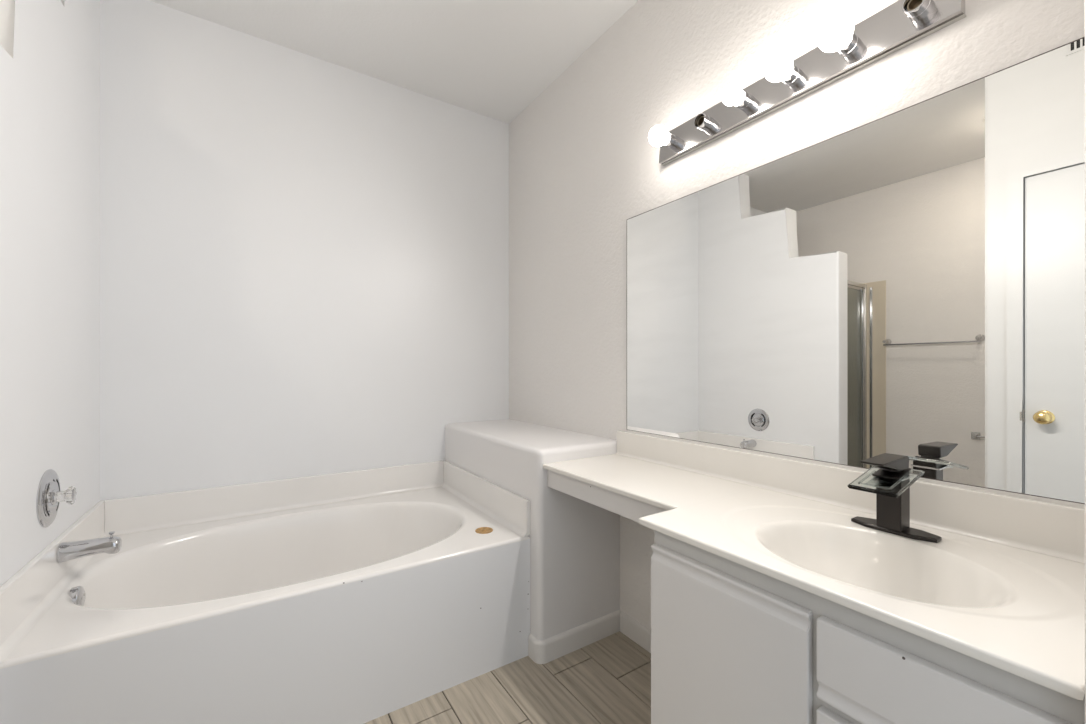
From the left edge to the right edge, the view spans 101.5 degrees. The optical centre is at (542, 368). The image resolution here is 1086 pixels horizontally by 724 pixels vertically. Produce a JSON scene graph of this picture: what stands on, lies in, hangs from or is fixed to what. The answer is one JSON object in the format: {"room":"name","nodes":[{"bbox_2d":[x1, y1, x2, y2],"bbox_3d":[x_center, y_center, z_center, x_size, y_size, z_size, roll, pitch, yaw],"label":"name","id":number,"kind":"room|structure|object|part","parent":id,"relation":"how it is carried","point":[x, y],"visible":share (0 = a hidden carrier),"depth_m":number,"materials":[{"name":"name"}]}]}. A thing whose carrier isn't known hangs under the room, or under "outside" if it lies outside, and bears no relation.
{"room":"bathroom","nodes":[
{"label":"bathroom","id":0,"kind":"room"},
{"bbox_2d":[0,0,99,586],"bbox_3d":[-1.563,-0.204,1.308,0.140,2.740,1.110,0,0,-33],"label":"wall","id":1,"kind":"structure","parent":0,"point":[50,49],"depth_m":1.33,"materials":[{"name":"paint"}]},
{"bbox_2d":[36,469,76,526],"bbox_3d":[-1.482,0.392,1.365,0.058,0.172,0.172,0,0,-33],"label":"tub valve","id":2,"kind":"object","parent":1,"relation":"attached to","point":[49,497],"visible":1,"depth_m":1.34,"materials":[{"name":"silver metal"}]},
{"bbox_3d":[-1.494,0.392,1.357,0.009,0.048,0.048,0,0,-33],"label":"valve stem","id":3,"kind":"part","parent":2,"relation":"part of","materials":[{"name":"silver metal"}]},
{"bbox_3d":[-1.474,0.392,1.369,0.040,0.057,0.057,0,0,-33],"label":"handle","id":4,"kind":"part","parent":2,"relation":"part of","materials":[{"name":"white plastic"}]},
{"bbox_2d":[100,0,508,500],"bbox_3d":[-1.635,-0.204,1.995,3.308,2.740,0.120,0,0,-33],"label":"wall","id":5,"kind":"structure","parent":0,"point":[304,258],"depth_m":2.15,"materials":[{"name":"paint"}]},
{"bbox_2d":[150,0,637,123],"bbox_3d":[-0.749,-1.624,0.750,3.428,0.100,3.175,0,0,-33],"label":"ceiling","id":6,"kind":"structure","parent":0,"point":[493,59],"depth_m":2.10,"materials":[{"name":"white paint"}]},
{"bbox_2d":[364,631,650,723],"bbox_3d":[-0.749,1.191,0.750,3.428,0.050,3.175,0,0,-33],"label":"floor","id":7,"kind":"structure","parent":0,"point":[607,680],"depth_m":1.58,"materials":[{"name":"grey tile"}]},
{"bbox_2d":[0,460,529,723],"bbox_3d":[-0.929,0.852,1.810,1.469,0.629,0.961,0,0,-33],"label":"bathtub","id":8,"kind":"object","parent":7,"relation":"on","point":[359,596],"visible":0.99,"depth_m":1.55,"materials":[{"name":"plastic"}]},
{"bbox_3d":[-1.446,0.711,1.378,0.029,0.069,0.068,0,0,-33],"label":"overflow plate","id":9,"kind":"part","parent":8,"relation":"part of","materials":[{"name":"silver metal"}]},
{"bbox_2d":[57,531,121,562],"bbox_3d":[-1.452,0.570,1.426,0.140,0.072,0.060,0,0,-33],"label":"tub spout","id":10,"kind":"object","parent":8,"relation":"attached to","point":[66,551],"visible":1,"depth_m":1.41,"materials":[{"name":"silver metal"}]},
{"bbox_2d":[547,470,1084,723],"bbox_3d":[0.491,0.781,1.256,0.556,0.770,1.387,0,0,-33],"label":"vanity cabinet","id":11,"kind":"object","parent":7,"relation":"on","point":[732,642],"visible":0.84,"depth_m":0.82,"materials":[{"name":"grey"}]},
{"bbox_3d":[0.217,0.432,1.477,0.015,0.072,0.683,0,0,-33],"label":"apron panel","id":12,"kind":"part","parent":11,"relation":"part of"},
{"bbox_3d":[0.374,0.747,0.945,0.018,0.625,0.371,0,0,-33],"label":"cabinet door","id":13,"kind":"part","parent":11,"relation":"part of","materials":[{"name":"white wood"}]},
{"bbox_2d":[543,430,1084,699],"bbox_3d":[0.491,0.392,1.255,0.557,0.233,1.387,0,0,-33],"label":"countertop","id":14,"kind":"structure","parent":11,"relation":"on","point":[1003,586],"depth_m":0.97,"materials":[{"name":"stone"}]},
{"bbox_2d":[848,453,941,542],"bbox_3d":[0.781,0.289,1.014,0.163,0.178,0.166,0,0,-33],"label":"sink faucet","id":15,"kind":"object","parent":14,"relation":"on","point":[890,477],"visible":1,"depth_m":1.01,"materials":[{"name":"black metal"}]},
{"bbox_3d":[0.774,0.214,1.005,0.143,0.029,0.046,0,0,-33],"label":"lever handle","id":16,"kind":"part","parent":15,"relation":"part of","materials":[{"name":"brown metal"}]},
{"bbox_3d":[0.783,0.252,1.012,0.155,0.039,0.095,0,0,-33],"label":"glass spout plate","id":17,"kind":"part","parent":15,"relation":"part of","materials":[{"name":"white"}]},
{"bbox_3d":[0.808,0.239,1.028,0.073,0.018,0.052,0,0,-33],"label":"clamp plate","id":18,"kind":"part","parent":15,"relation":"part of","materials":[{"name":"brown metal"}]},
{"bbox_3d":[0.824,0.374,1.042,0.060,0.008,0.166,0,0,-33],"label":"plate","id":19,"kind":"part","parent":15,"relation":"part of","materials":[{"name":"brown metal"}]},
{"bbox_3d":[0.562,0.662,0.658,0.018,0.139,0.288,0,0,-33],"label":"drawer","id":20,"kind":"part","parent":11,"relation":"part of","materials":[{"name":"white wood"}]},
{"bbox_3d":[0.474,0.736,0.826,0.018,0.680,0.687,0,0,-33],"label":"frame","id":21,"kind":"part","parent":11,"relation":"part of","materials":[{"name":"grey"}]},
{"bbox_3d":[0.562,0.504,0.658,0.018,0.140,0.288,0,0,-33],"label":"drawer","id":22,"kind":"part","parent":11,"relation":"part of","materials":[{"name":"white wood"}]},
{"bbox_2d":[445,419,619,639],"bbox_3d":[-0.116,0.744,2.303,0.429,0.844,1.029,0,0,-33],"label":"wall ledge","id":23,"kind":"object","parent":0,"point":[575,542],"visible":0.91,"depth_m":1.89,"materials":[{"name":"white paint"}]},
{"bbox_2d":[528,610,620,663],"bbox_3d":[0.146,1.123,1.891,0.441,0.087,0.078,0,0,-33],"label":"baseboard","id":24,"kind":"structure","parent":23,"relation":"attached to","point":[545,651],"depth_m":1.83,"materials":[{"name":"white paint"}]},
{"bbox_2d":[509,0,1084,629],"bbox_3d":[0.635,-0.204,1.655,0.120,2.740,3.175,0,0,-33],"label":"wall","id":25,"kind":"structure","parent":0,"point":[583,162],"depth_m":1.91,"materials":[{"name":"paint"}]},
{"bbox_2d":[620,611,650,652],"bbox_3d":[0.535,1.123,1.689,0.012,0.087,0.686,0,0,-33],"label":"baseboard","id":26,"kind":"structure","parent":25,"relation":"attached to","point":[630,627],"depth_m":1.89,"materials":[{"name":"white paint"}]},
{"bbox_2d":[648,0,965,165],"bbox_3d":[0.664,-0.871,1.356,0.158,0.117,0.900,0,0,-33],"label":"vanity light bar","id":27,"kind":"object","parent":25,"relation":"attached to","point":[844,48],"visible":1,"depth_m":1.25,"materials":[{"name":"grey metal"}]},
{"bbox_3d":[0.436,-0.867,1.655,0.087,0.072,0.072,0,0,-33],"label":"bulb","id":28,"kind":"part","parent":27,"relation":"part of","materials":[{"name":"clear glass"}]},
{"bbox_2d":[663,132,678,148],"bbox_3d":[0.487,-0.867,1.688,0.058,0.047,0.047,0,0,-33],"label":"socket","id":29,"kind":"object","parent":27,"relation":"attached to","point":[672,142],"depth_m":1.68,"materials":[{"name":"silver metal"}]},
{"bbox_2d":[694,113,713,131],"bbox_3d":[0.569,-0.867,1.563,0.058,0.047,0.047,0,0,-33],"label":"socket","id":30,"kind":"object","parent":27,"relation":"attached to","point":[705,123],"depth_m":1.56,"materials":[{"name":"silver metal"}]},
{"bbox_3d":[0.604,-0.867,1.406,0.078,0.062,0.062,0,0,-33],"label":"bulb","id":31,"kind":"part","parent":27,"relation":"part of","materials":[{"name":"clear glass"}]},
{"bbox_2d":[733,90,753,110],"bbox_3d":[0.651,-0.867,1.437,0.058,0.047,0.047,0,0,-33],"label":"socket","id":32,"kind":"object","parent":27,"relation":"attached to","point":[746,103],"depth_m":1.43,"materials":[{"name":"silver metal"}]},
{"bbox_3d":[0.681,-0.867,1.278,0.089,0.074,0.074,0,0,-33],"label":"bulb","id":33,"kind":"part","parent":27,"relation":"part of","materials":[{"name":"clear glass"}]},
{"bbox_2d":[781,64,802,86],"bbox_3d":[0.734,-0.867,1.312,0.058,0.047,0.047,0,0,-33],"label":"socket","id":34,"kind":"object","parent":27,"relation":"attached to","point":[795,77],"depth_m":1.30,"materials":[{"name":"silver metal"}]},
{"bbox_3d":[0.761,-0.867,1.150,0.095,0.080,0.080,0,0,-33],"label":"bulb","id":35,"kind":"part","parent":27,"relation":"part of","materials":[{"name":"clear glass"}]},
{"bbox_2d":[837,33,860,56],"bbox_3d":[0.816,-0.867,1.186,0.058,0.047,0.047,0,0,-33],"label":"socket","id":36,"kind":"object","parent":27,"relation":"attached to","point":[852,48],"depth_m":1.18,"materials":[{"name":"silver metal"}]},
{"bbox_2d":[902,0,933,20],"bbox_3d":[0.898,-0.867,1.061,0.058,0.047,0.047,0,0,-33],"label":"socket","id":37,"kind":"object","parent":27,"relation":"attached to","point":[913,10],"depth_m":1.06,"materials":[{"name":"silver metal"}]},
{"bbox_2d":[616,430,1084,562],"bbox_3d":[0.712,0.326,1.400,0.029,0.102,1.385,0,0,-33],"label":"backsplash","id":38,"kind":"structure","parent":25,"relation":"attached to","point":[1057,530],"depth_m":1.08,"materials":[{"name":"stone"}]},
{"bbox_2d":[627,37,1084,508],"bbox_3d":[0.732,-0.190,1.390,0.007,0.930,1.329,0,0,-33],"label":"vanity mirror","id":39,"kind":"object","parent":25,"relation":"attached to","point":[909,281],"visible":1,"depth_m":1.12,"materials":[{"name":"silver mirror"}]},
{"bbox_2d":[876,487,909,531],"bbox_3d":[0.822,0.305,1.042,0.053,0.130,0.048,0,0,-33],"label":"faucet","id":40,"kind":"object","parent":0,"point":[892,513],"depth_m":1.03,"materials":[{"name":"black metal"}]},
{"bbox_2d":[1085,0,1085,723],"bbox_3d":[0.896,-0.204,0.619,0.578,2.740,0.120,0,0,-33],"label":"wall","id":41,"kind":"structure","parent":0,"point":[1085,0],"depth_m":0.51,"materials":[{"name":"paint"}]}
]}

